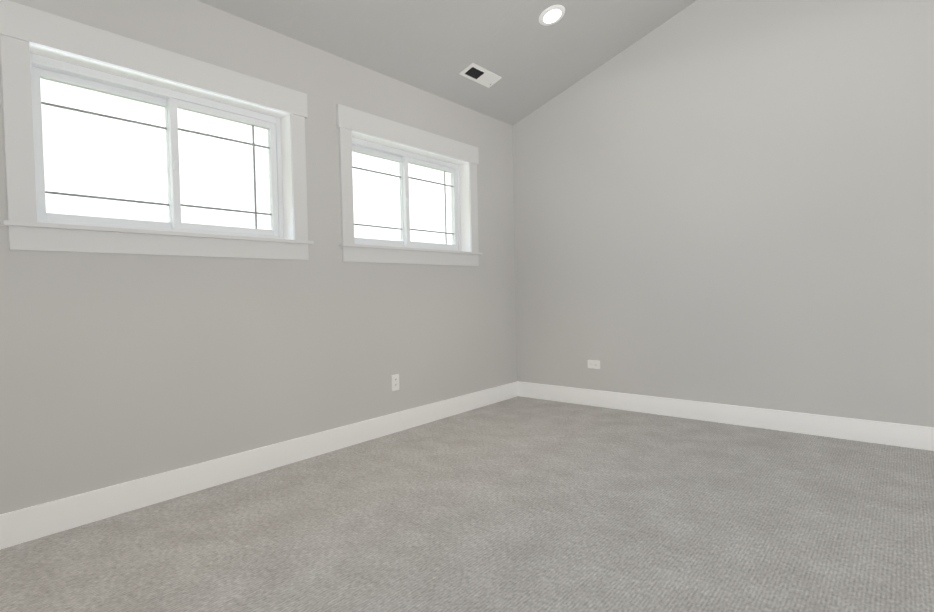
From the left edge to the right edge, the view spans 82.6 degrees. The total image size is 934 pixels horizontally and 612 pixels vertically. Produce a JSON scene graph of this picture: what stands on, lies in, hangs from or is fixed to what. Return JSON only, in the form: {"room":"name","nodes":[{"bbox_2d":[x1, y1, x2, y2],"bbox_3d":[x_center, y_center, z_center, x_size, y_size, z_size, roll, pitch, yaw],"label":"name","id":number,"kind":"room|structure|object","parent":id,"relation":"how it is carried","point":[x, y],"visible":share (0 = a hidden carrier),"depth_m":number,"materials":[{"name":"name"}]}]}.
{"room":"empty bedroom","nodes":[
{"label":"empty bedroom","id":0,"kind":"room"},
{"bbox_2d":[0,0,516,513],"bbox_3d":[-1.738,-0.339,2.858,0.200,2.760,7.072,0,2,39],"label":"wall","id":1,"kind":"structure","parent":0,"point":[118,368],"depth_m":3.17,"materials":[{"name":"paint"}]},
{"bbox_2d":[30,53,283,238],"bbox_3d":[-1.663,-0.806,3.013,0.107,0.810,1.322,0,2,39],"label":"window","id":2,"kind":"structure","parent":1,"relation":"in","point":[170,101],"depth_m":2.97,"materials":[{"name":"white plastic"}]},
{"bbox_2d":[0,0,313,259],"bbox_3d":[-1.577,-0.820,2.942,0.151,1.090,1.566,0,2,39],"label":"window frame","id":3,"kind":"structure","parent":1,"relation":"attached to","point":[25,31],"depth_m":2.68,"materials":[{"name":"white wood"}]},
{"bbox_2d":[0,382,517,549],"bbox_3d":[-1.628,0.965,2.826,0.016,0.150,6.772,0,2,39],"label":"baseboard","id":4,"kind":"structure","parent":1,"relation":"attached to","point":[20,526],"depth_m":3.02,"materials":[{"name":"white"}]},
{"bbox_2d":[391,374,398,390],"bbox_3d":[-0.555,0.595,4.135,0.008,0.124,0.076,0,2,39],"label":"electrical outlet","id":5,"kind":"object","parent":1,"relation":"attached to","point":[395,381],"visible":1,"depth_m":4.13,"materials":[{"name":"white plastic"}]},
{"bbox_2d":[352,137,460,250],"bbox_3d":[-0.512,-0.870,4.411,0.107,0.810,1.335,0,2,39],"label":"window","id":6,"kind":"structure","parent":1,"relation":"in","point":[403,159],"depth_m":4.41,"materials":[{"name":"white plastic"}]},
{"bbox_2d":[336,104,481,265],"bbox_3d":[-0.426,-0.885,4.339,0.151,1.090,1.579,0,2,39],"label":"window frame","id":7,"kind":"structure","parent":1,"relation":"attached to","point":[352,122],"depth_m":4.19,"materials":[{"name":"white wood"}]},
{"bbox_2d":[197,0,696,125],"bbox_3d":[-0.785,-2.160,1.988,2.770,1.065,7.072,0,2,39],"label":"ceiling","id":8,"kind":"structure","parent":0,"point":[436,47],"depth_m":3.99,"materials":[{"name":"paint"}]},
{"bbox_2d":[459,63,501,87],"bbox_3d":[0.117,-1.901,4.394,0.143,0.054,0.395,0,2,39],"label":"ceiling vent","id":9,"kind":"object","parent":8,"relation":"in","point":[479,75],"visible":1,"depth_m":4.38,"materials":[{"name":"white metal"}]},
{"bbox_2d":[539,5,564,25],"bbox_3d":[0.625,-2.136,3.913,0.191,0.071,0.202,0,2,39],"label":"recessed light","id":10,"kind":"object","parent":8,"relation":"in","point":[551,15],"visible":1,"depth_m":3.90,"materials":[{"name":"white plastic"}]},
{"bbox_2d":[0,396,933,611],"bbox_3d":[0.334,1.145,1.219,5.489,0.200,7.072,0,2,39],"label":"floor","id":11,"kind":"structure","parent":0,"point":[520,504],"depth_m":2.40,"materials":[{"name":"carpet"}]},
{"bbox_2d":[513,0,933,426],"bbox_3d":[2.491,-0.945,3.833,5.489,3.737,0.150,0,2,39],"label":"wall","id":12,"kind":"structure","parent":0,"point":[729,202],"depth_m":4.05,"materials":[{"name":"paint"}]},
{"bbox_2d":[587,360,599,368],"bbox_3d":[1.165,0.537,4.891,0.124,0.076,0.008,0,2,39],"label":"electrical outlet","id":13,"kind":"object","parent":12,"relation":"attached to","point":[594,364],"visible":1,"depth_m":4.88,"materials":[{"name":"white plastic"}]},
{"bbox_2d":[517,381,933,450],"bbox_3d":[2.496,0.850,3.804,5.139,0.150,0.016,0,2,39],"label":"baseboard","id":14,"kind":"structure","parent":12,"relation":"attached to","point":[900,435],"depth_m":4.07,"materials":[{"name":"white wood"}]}
]}

